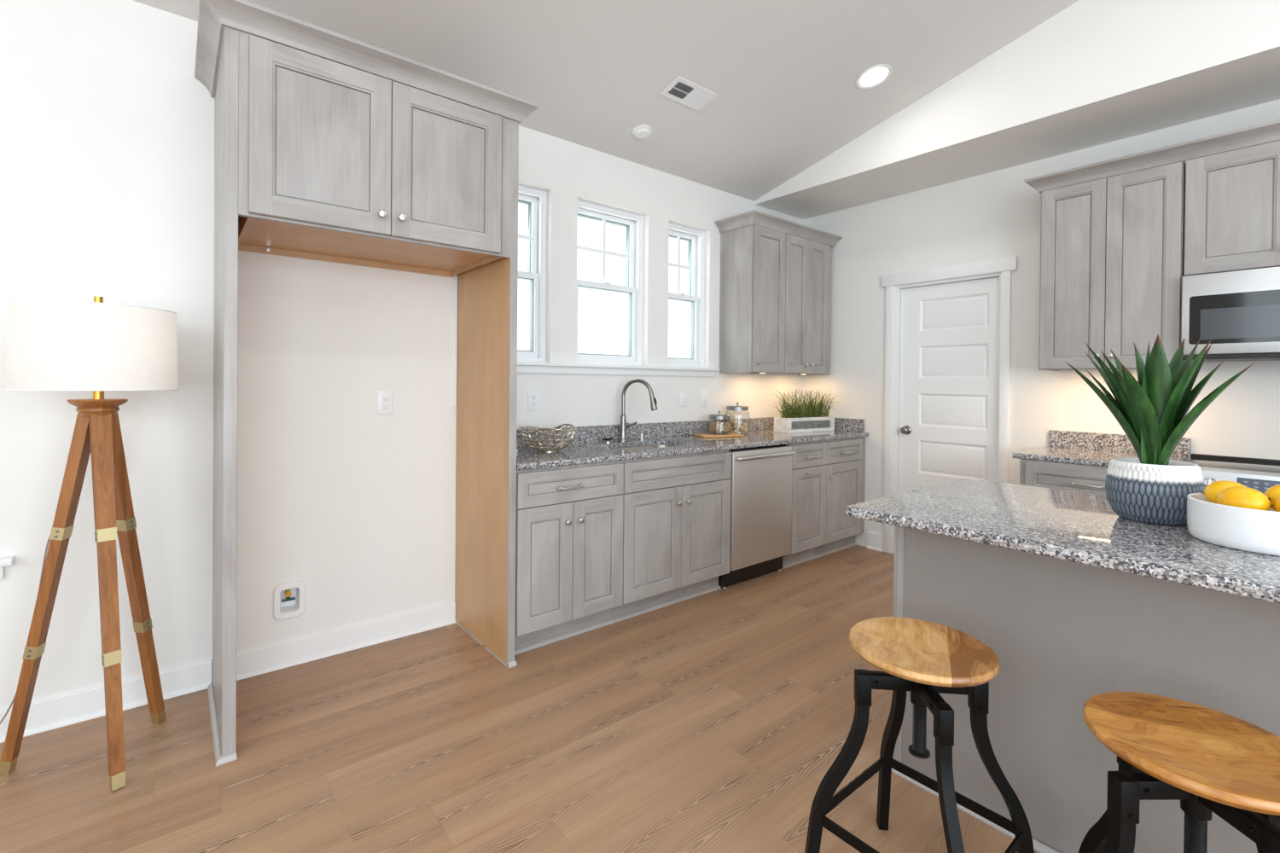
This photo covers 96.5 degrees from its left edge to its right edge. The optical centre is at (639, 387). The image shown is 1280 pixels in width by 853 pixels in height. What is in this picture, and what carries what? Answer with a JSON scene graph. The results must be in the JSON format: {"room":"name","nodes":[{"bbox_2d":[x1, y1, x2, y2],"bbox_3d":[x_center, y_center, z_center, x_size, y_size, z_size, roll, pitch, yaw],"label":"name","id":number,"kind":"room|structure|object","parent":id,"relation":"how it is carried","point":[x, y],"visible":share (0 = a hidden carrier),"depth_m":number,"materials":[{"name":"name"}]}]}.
{"room":"kitchen","nodes":[
{"label":"kitchen","id":0,"kind":"room"},
{"bbox_2d":[0,0,802,709],"bbox_3d":[-1.546,-0.157,2.728,7.496,2.822,0.200,0,0,-39],"label":"wall","id":1,"kind":"structure","parent":0,"point":[107,123],"depth_m":2.40,"materials":[{"name":"paint"}]},
{"bbox_2d":[0,566,4,579],"bbox_3d":[-2.697,0.651,1.659,1.146,0.050,0.017,0,0,-39],"label":"trim","id":2,"kind":"structure","parent":1,"relation":"attached to","point":[2,569],"depth_m":2.01,"materials":[{"name":"paint"}]},
{"bbox_2d":[0,555,14,567],"bbox_3d":[-2.707,0.612,1.668,1.202,0.026,0.100,0,0,-39],"label":"trim","id":3,"kind":"structure","parent":1,"relation":"attached to","point":[6,561],"depth_m":2.00,"materials":[{"name":"paint"}]},
{"bbox_2d":[0,659,211,743],"bbox_3d":[-3.035,1.195,1.385,3.198,0.108,0.026,0,0,-39],"label":"baseboard","id":4,"kind":"structure","parent":1,"relation":"attached to","point":[72,708],"depth_m":2.17,"materials":[{"name":"paint"}]},
{"bbox_2d":[273,580,306,620],"bbox_3d":[-1.600,0.960,2.601,0.126,0.160,0.076,0,0,-39],"label":"outlet box","id":5,"kind":"object","parent":1,"relation":"attached to","point":[288,598],"visible":1,"depth_m":2.59,"materials":[{"name":"white plastic"}]},
{"bbox_2d":[236,601,456,680],"bbox_3d":[-1.376,1.201,2.740,1.001,0.108,0.026,0,0,-39],"label":"baseboard","id":6,"kind":"structure","parent":1,"relation":"attached to","point":[271,658],"depth_m":2.70,"materials":[{"name":"paint"}]},
{"bbox_2d":[377,390,392,414],"bbox_3d":[-1.262,0.074,2.828,0.073,0.119,0.008,0,0,-39],"label":"wall outlet","id":7,"kind":"object","parent":1,"relation":"attached to","point":[384,398],"visible":1,"depth_m":2.83,"materials":[{"name":"white plastic"}]},
{"bbox_2d":[381,395,389,401],"bbox_3d":[-1.260,0.055,2.826,0.034,0.029,0.003,0,0,-39],"label":"receptacle","id":8,"kind":"object","parent":7,"relation":"attached to","point":[384,398],"depth_m":2.82,"materials":[{"name":"grey plastic"}]},
{"bbox_2d":[381,403,389,409],"bbox_3d":[-1.261,0.094,2.826,0.034,0.029,0.003,0,0,-39],"label":"receptacle","id":9,"kind":"object","parent":7,"relation":"attached to","point":[384,406],"depth_m":2.83,"materials":[{"name":"grey plastic"}]},
{"bbox_2d":[517,185,546,362],"bbox_3d":[-0.764,-0.667,3.372,0.413,1.037,0.110,0,0,-39],"label":"window","id":10,"kind":"structure","parent":1,"relation":"in","point":[536,200],"depth_m":3.45,"materials":[{"name":"white plastic"}]},
{"bbox_2d":[528,389,539,410],"bbox_3d":[-0.624,0.075,3.349,0.073,0.119,0.008,0,0,-39],"label":"wall outlet","id":11,"kind":"object","parent":1,"relation":"attached to","point":[533,395],"visible":1,"depth_m":3.35,"materials":[{"name":"white plastic"}]},
{"bbox_2d":[530,401,536,406],"bbox_3d":[-0.623,0.094,3.348,0.034,0.029,0.003,0,0,-39],"label":"receptacle","id":12,"kind":"object","parent":11,"relation":"attached to","point":[532,403],"depth_m":3.35,"materials":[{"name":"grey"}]},
{"bbox_2d":[531,394,536,399],"bbox_3d":[-0.622,0.055,3.347,0.034,0.029,0.003,0,0,-39],"label":"receptacle","id":13,"kind":"object","parent":11,"relation":"attached to","point":[533,396],"depth_m":3.35,"materials":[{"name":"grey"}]},
{"bbox_2d":[576,199,643,366],"bbox_3d":[-0.238,-0.665,3.802,0.573,1.037,0.110,0,0,-39],"label":"window","id":14,"kind":"structure","parent":1,"relation":"in","point":[633,223],"depth_m":3.91,"materials":[{"name":"white plastic"}]},
{"bbox_2d":[517,361,719,377],"bbox_3d":[-0.193,-0.104,3.693,1.947,0.043,0.017,0,0,-39],"label":"trim","id":15,"kind":"structure","parent":1,"relation":"attached to","point":[520,369],"depth_m":3.68,"materials":[{"name":"paint"}]},
{"bbox_2d":[516,417,773,447],"bbox_3d":[0.236,0.296,4.045,3.066,0.102,0.021,0,0,-39],"label":"backsplash","id":16,"kind":"structure","parent":1,"relation":"attached to","point":[587,433],"depth_m":3.88,"materials":[{"name":"stone"}]},
{"bbox_2d":[679,389,686,407],"bbox_3d":[0.314,0.079,4.114,0.073,0.119,0.011,0,0,-39],"label":"light switch","id":17,"kind":"object","parent":1,"relation":"attached to","point":[683,393],"visible":1,"depth_m":4.11,"materials":[{"name":"white plastic"}]},
{"bbox_2d":[667,222,704,367],"bbox_3d":[0.290,-0.664,4.233,0.413,1.037,0.110,0,0,-39],"label":"window","id":18,"kind":"structure","parent":1,"relation":"in","point":[695,238],"depth_m":4.31,"materials":[{"name":"white plastic"}]},
{"bbox_2d":[700,389,707,406],"bbox_3d":[0.477,0.081,4.249,0.073,0.119,0.008,0,0,-39],"label":"light switch","id":19,"kind":"object","parent":1,"relation":"attached to","point":[703,392],"visible":1,"depth_m":4.24,"materials":[{"name":"white plastic"}]},
{"bbox_2d":[719,224,785,373],"bbox_3d":[0.865,-0.641,4.325,0.368,1.063,0.361,0,0,-39],"label":"upper cabinet","id":20,"kind":"object","parent":1,"relation":"attached to","point":[753,258],"visible":0.99,"depth_m":4.22,"materials":[{"name":"grey wood"}]},
{"bbox_2d":[714,209,842,247],"bbox_3d":[1.123,-1.210,4.517,1.144,0.075,0.382,0,0,-39],"label":"crown molding","id":21,"kind":"structure","parent":20,"relation":"on","point":[753,217],"depth_m":4.27,"materials":[{"name":"grey wood"}]},
{"bbox_2d":[782,233,831,375],"bbox_3d":[1.256,-0.640,4.645,0.640,1.063,0.361,0,0,-39],"label":"upper cabinet","id":22,"kind":"object","parent":1,"relation":"attached to","point":[808,262],"visible":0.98,"depth_m":4.51,"materials":[{"name":"grey wood"}]},
{"bbox_2d":[0,545,1039,852],"bbox_3d":[0.602,1.350,0.210,7.646,0.120,6.850,0,0,-39],"label":"floor","id":23,"kind":"structure","parent":0,"point":[713,722],"depth_m":1.97,"materials":[{"name":"brown wood"}]},
{"bbox_2d":[0,296,179,791],"bbox_3d":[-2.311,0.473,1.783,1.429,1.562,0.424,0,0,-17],"label":"floor lamp","id":24,"kind":"object","parent":23,"relation":"on","point":[97,346],"visible":1,"depth_m":1.86,"materials":[{"name":"fabric"}]},
{"bbox_2d":[194,0,539,767],"bbox_3d":[-1.155,-0.012,2.471,1.212,2.540,0.694,0,0,-39],"label":"enclosure","id":25,"kind":"object","parent":23,"relation":"on","point":[320,155],"visible":1,"depth_m":2.25,"materials":[{"name":"grey wood"}]},
{"bbox_2d":[514,460,623,655],"bbox_3d":[-0.513,0.819,3.028,0.620,0.882,0.659,0,0,-39],"label":"base cabinet","id":26,"kind":"object","parent":23,"relation":"on","point":[569,519],"visible":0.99,"depth_m":2.79,"materials":[{"name":"grey wood"}]},
{"bbox_2d":[516,417,869,471],"bbox_3d":[0.430,0.314,3.807,3.066,0.132,0.636,0,0,-39],"label":"countertop","id":27,"kind":"structure","parent":26,"relation":"on","point":[588,446],"depth_m":3.65,"materials":[{"name":"stone"}]},
{"bbox_2d":[518,423,576,452],"bbox_3d":[-0.499,0.275,3.111,0.302,0.142,0.304,1,0,9],"label":"wire bowl","id":28,"kind":"object","parent":27,"relation":"on","point":[559,446],"visible":1,"depth_m":3.04,"materials":[{"name":"silver metal"}]},
{"bbox_2d":[602,432,612,442],"bbox_3d":[-0.202,0.315,3.589,0.066,0.060,0.066,0,0,-39],"label":"stopper","id":29,"kind":"object","parent":27,"relation":"on","point":[607,439],"visible":1,"depth_m":3.58,"materials":[{"name":"silver metal"}]},
{"bbox_2d":[618,378,657,442],"bbox_3d":[-0.008,0.146,3.620,0.153,0.402,0.248,0,0,-39],"label":"faucet","id":30,"kind":"object","parent":27,"relation":"on","point":[624,425],"visible":1,"depth_m":3.65,"materials":[{"name":"silver metal"}]},
{"bbox_2d":[611,444,675,450],"bbox_3d":[0.035,0.478,3.479,0.660,0.197,0.410,0,0,-39],"label":"sink","id":31,"kind":"object","parent":27,"relation":"in","point":[643,447],"visible":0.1,"depth_m":3.70,"materials":[{"name":"metal"}]},
{"bbox_2d":[639,431,649,440],"bbox_3d":[0.024,0.319,3.752,0.044,0.056,0.074,0,0,-39],"label":"soap dispenser","id":32,"kind":"object","parent":27,"relation":"on","point":[642,433],"visible":1,"depth_m":3.75,"materials":[{"name":"silver metal"}]},
{"bbox_2d":[692,432,744,437],"bbox_3d":[0.559,0.341,4.080,0.320,0.016,0.170,0,0,-21],"label":"cutting board","id":33,"kind":"object","parent":27,"relation":"on","point":[701,435],"visible":0.88,"depth_m":4.02,"materials":[{"name":"brown wood"}]},
{"bbox_2d":[707,411,732,435],"bbox_3d":[0.569,0.251,4.099,0.180,0.163,0.180,0,0,-39],"label":"glass jar","id":34,"kind":"object","parent":33,"relation":"on","point":[718,416],"visible":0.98,"depth_m":4.05,"materials":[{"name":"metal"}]},
{"bbox_2d":[708,420,730,432],"bbox_3d":[0.568,0.282,4.101,0.160,0.081,0.155,0,0,-39],"label":"pasta","id":35,"kind":"object","parent":34,"relation":"in","point":[717,427],"visible":1,"depth_m":4.05,"materials":[{"name":"beige food"}]},
{"bbox_2d":[724,402,750,435],"bbox_3d":[0.731,0.231,4.289,0.184,0.236,0.184,0,0,-39],"label":"glass jar","id":36,"kind":"object","parent":27,"relation":"on","point":[736,407],"visible":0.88,"depth_m":4.23,"materials":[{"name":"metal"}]},
{"bbox_2d":[728,418,747,433],"bbox_3d":[0.731,0.290,4.284,0.152,0.106,0.150,0,0,-39],"label":"chips","id":37,"kind":"object","parent":36,"relation":"in","point":[736,426],"visible":0.98,"depth_m":4.25,"materials":[{"name":"beige food"}]},
{"bbox_2d":[770,388,838,433],"bbox_3d":[1.274,0.177,4.538,0.802,0.350,0.241,0,0,-36],"label":"planter","id":38,"kind":"object","parent":27,"relation":"on","point":[805,420],"visible":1,"depth_m":4.53,"materials":[{"name":"white wood"}]},
{"bbox_2d":[611,449,731,622],"bbox_3d":[0.050,0.821,3.490,0.835,0.882,0.655,0,0,-39],"label":"base cabinet","id":39,"kind":"object","parent":23,"relation":"on","point":[677,509],"visible":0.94,"depth_m":3.23,"materials":[{"name":"grey wood"}]},
{"bbox_2d":[720,444,795,588],"bbox_3d":[0.631,0.825,3.925,0.603,0.878,0.660,0,0,-39],"label":"dishwasher","id":40,"kind":"object","parent":23,"relation":"on","point":[761,477],"visible":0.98,"depth_m":3.69,"materials":[{"name":"silver metal"}]},
{"bbox_2d":[782,440,826,569],"bbox_3d":[1.015,0.825,4.276,0.425,0.882,0.659,0,0,-39],"label":"base cabinet","id":41,"kind":"object","parent":23,"relation":"on","point":[809,462],"visible":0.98,"depth_m":4.06,"materials":[{"name":"grey wood"}]},
{"bbox_2d":[814,436,865,558],"bbox_3d":[1.400,0.826,4.590,0.566,0.882,0.659,0,0,-39],"label":"base cabinet","id":42,"kind":"object","parent":23,"relation":"on","point":[846,457],"visible":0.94,"depth_m":4.34,"materials":[{"name":"grey wood"}]},
{"bbox_2d":[804,616,1034,852],"bbox_3d":[0.682,0.955,1.397,0.416,0.657,0.416,0,0,-39],"label":"bar stool","id":43,"kind":"object","parent":23,"relation":"on","point":[927,660],"visible":1,"depth_m":1.39,"materials":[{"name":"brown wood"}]},
{"bbox_2d":[1019,459,1107,495],"bbox_3d":[2.529,0.846,3.135,0.659,0.882,0.610,0,0,-39],"label":"base cabinet","id":44,"kind":"object","parent":23,"relation":"on","point":[1086,479],"visible":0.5,"depth_m":3.03,"materials":[{"name":"grey wood"}]},
{"bbox_2d":[1012,430,1191,467],"bbox_3d":[2.543,0.337,3.157,0.616,0.132,0.655,0,0,-39],"label":"countertop","id":45,"kind":"structure","parent":44,"relation":"on","point":[1091,449],"depth_m":3.29,"materials":[{"name":"stone"}]},
{"bbox_2d":[891,525,1279,852],"bbox_3d":[1.761,0.851,1.250,0.606,0.882,2.226,0,0,-39],"label":"kitchen island","id":46,"kind":"object","parent":23,"relation":"on","point":[1063,634],"visible":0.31,"depth_m":1.55,"materials":[{"name":"grey wood"}]},
{"bbox_2d":[845,477,1279,603],"bbox_3d":[1.695,0.394,1.168,0.905,0.030,2.272,0,0,-39],"label":"island countertop","id":47,"kind":"structure","parent":46,"relation":"on","point":[1075,526],"depth_m":1.48,"materials":[{"name":"stone"}]},
{"bbox_2d":[1064,334,1252,525],"bbox_3d":[1.440,0.113,1.621,0.315,0.520,0.294,1,0,12],"label":"potted plant","id":48,"kind":"object","parent":47,"relation":"on","point":[1150,487],"visible":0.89,"depth_m":1.58,"materials":[{"name":"green plant"}]},
{"bbox_2d":[1186,493,1279,556],"bbox_3d":[1.480,0.325,1.364,0.250,0.100,0.250,0,0,-39],"label":"fruit bowl","id":49,"kind":"object","parent":47,"relation":"on","point":[1254,531],"visible":0.88,"depth_m":1.31,"materials":[{"name":"white ceramic"}]},
{"bbox_2d":[1201,480,1245,503],"bbox_3d":[1.465,0.268,1.424,0.078,0.070,0.079,0,0,-13],"label":"lemon","id":50,"kind":"object","parent":49,"relation":"in","point":[1211,491],"visible":0.4,"depth_m":1.42,"materials":[{"name":"yellow food"}]},
{"bbox_2d":[1216,486,1273,511],"bbox_3d":[1.428,0.272,1.352,0.080,0.073,0.083,1,0,6],"label":"lemon","id":51,"kind":"object","parent":49,"relation":"in","point":[1240,497],"visible":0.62,"depth_m":1.33,"materials":[{"name":"yellow food"}]},
{"bbox_2d":[1264,484,1279,510],"bbox_3d":[1.550,0.267,1.367,0.080,0.069,0.076,1,0,36],"label":"lemon","id":52,"kind":"object","parent":49,"relation":"in","point":[1272,493],"visible":0.62,"depth_m":1.36,"materials":[{"name":"yellow food"}]},
{"bbox_2d":[1274,497,1279,511],"bbox_3d":[1.490,0.272,1.285,0.082,0.074,0.084,1,1,42],"label":"lemon","id":53,"kind":"object","parent":49,"relation":"in","point":[1277,502],"visible":0.86,"depth_m":1.30,"materials":[{"name":"yellow food"}]},
{"bbox_2d":[1078,692,1279,852],"bbox_3d":[1.013,0.965,1.044,0.416,0.647,0.416,1,1,44],"label":"bar stool","id":54,"kind":"object","parent":23,"relation":"on","point":[1207,759],"visible":1,"depth_m":1.03,"materials":[{"name":"brown wood"}]},
{"bbox_2d":[1180,453,1279,494],"bbox_3d":[2.948,0.808,2.577,0.709,0.894,0.758,0,0,-39],"label":"range","id":55,"kind":"object","parent":23,"relation":"on","point":[1259,474],"visible":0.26,"depth_m":2.57,"materials":[{"name":"grey metal"}]},
{"bbox_2d":[1180,455,1279,473],"bbox_3d":[2.991,0.380,2.607,0.557,0.021,0.758,0,0,-39],"label":"cooktop","id":56,"kind":"object","parent":55,"relation":"in","point":[1213,462],"depth_m":2.77,"materials":[{"name":"black glass"}]},
{"bbox_2d":[132,0,1078,201],"bbox_3d":[0.631,-1.924,0.188,7.646,1.004,6.850,0,0,-39],"label":"ceiling","id":57,"kind":"structure","parent":0,"point":[783,74],"depth_m":2.99,"materials":[{"name":"paint"}]},
{"bbox_2d":[632,124,652,139],"bbox_3d":[0.014,-1.558,3.495,0.126,0.050,0.123,0,0,-34],"label":"smoke detector","id":58,"kind":"object","parent":57,"relation":"attached to","point":[642,131],"visible":1,"depth_m":3.47,"materials":[{"name":"white plastic"}]},
{"bbox_2d":[660,75,716,110],"bbox_3d":[0.278,-1.654,3.222,0.300,0.042,0.152,0,0,-39],"label":"ceiling vent","id":59,"kind":"object","parent":57,"relation":"in","point":[682,90],"visible":1,"depth_m":3.21,"materials":[{"name":"white plastic"}]},
{"bbox_2d":[855,64,891,89],"bbox_3d":[1.353,-1.796,3.303,0.197,0.052,0.192,0,0,-35],"label":"recessed light","id":60,"kind":"object","parent":57,"relation":"in","point":[874,76],"visible":1,"depth_m":3.30,"materials":[{"name":"white plastic"}]},
{"bbox_2d":[754,0,1279,220],"bbox_3d":[3.236,-1.862,2.284,0.660,0.850,6.500,0,0,-39],"label":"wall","id":61,"kind":"structure","parent":0,"point":[1095,72],"depth_m":3.06,"materials":[{"name":"paint"}]},
{"bbox_2d":[801,98,1279,553],"bbox_3d":[3.507,-0.181,2.561,0.120,2.962,6.850,0,0,-39],"label":"wall","id":62,"kind":"structure","parent":0,"point":[993,215],"depth_m":3.77,"materials":[{"name":"paint"}]},
{"bbox_2d":[866,531,883,552],"bbox_3d":[1.843,1.208,4.478,0.026,0.128,0.126,0,0,-39],"label":"baseboard","id":63,"kind":"structure","parent":62,"relation":"attached to","point":[875,541],"depth_m":4.48,"materials":[{"name":"paint"}]},
{"bbox_2d":[881,256,1017,553],"bbox_3d":[2.207,0.207,4.126,0.153,2.141,0.913,0,0,-39],"label":"door","id":64,"kind":"structure","parent":62,"relation":"in","point":[951,407],"depth_m":4.11,"materials":[{"name":"paint"}]},
{"bbox_2d":[1038,161,1191,371],"bbox_3d":[2.659,-0.625,3.219,0.361,1.049,0.616,0,0,-39],"label":"upper cabinet","id":65,"kind":"object","parent":62,"relation":"attached to","point":[1112,248],"visible":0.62,"depth_m":3.09,"materials":[{"name":"grey wood"}]},
{"bbox_2d":[1048,430,1191,457],"bbox_3d":[2.778,0.323,3.340,0.020,0.102,0.643,0,0,-39],"label":"backsplash","id":66,"kind":"structure","parent":62,"relation":"attached to","point":[1108,442],"depth_m":3.39,"materials":[{"name":"stone"}]},
{"bbox_2d":[1183,139,1279,276],"bbox_3d":[3.100,-0.849,2.679,0.361,0.585,0.762,0,0,-39],"label":"upper cabinet","id":67,"kind":"object","parent":62,"relation":"attached to","point":[1232,201],"visible":0.98,"depth_m":2.75,"materials":[{"name":"grey wood"}]},
{"bbox_2d":[1024,119,1279,193],"bbox_3d":[2.901,-1.183,2.910,0.382,0.075,1.523,0,0,-39],"label":"crown molding","id":68,"kind":"structure","parent":67,"relation":"on","point":[1270,131],"depth_m":2.93,"materials":[{"name":"grey wood"}]},
{"bbox_2d":[1181,266,1279,361],"bbox_3d":[3.070,-0.343,2.662,0.428,0.420,0.756,0,0,-39],"label":"microwave","id":69,"kind":"object","parent":67,"relation":"attached to","point":[1240,310],"visible":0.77,"depth_m":2.71,"materials":[{"name":"grey metal"}]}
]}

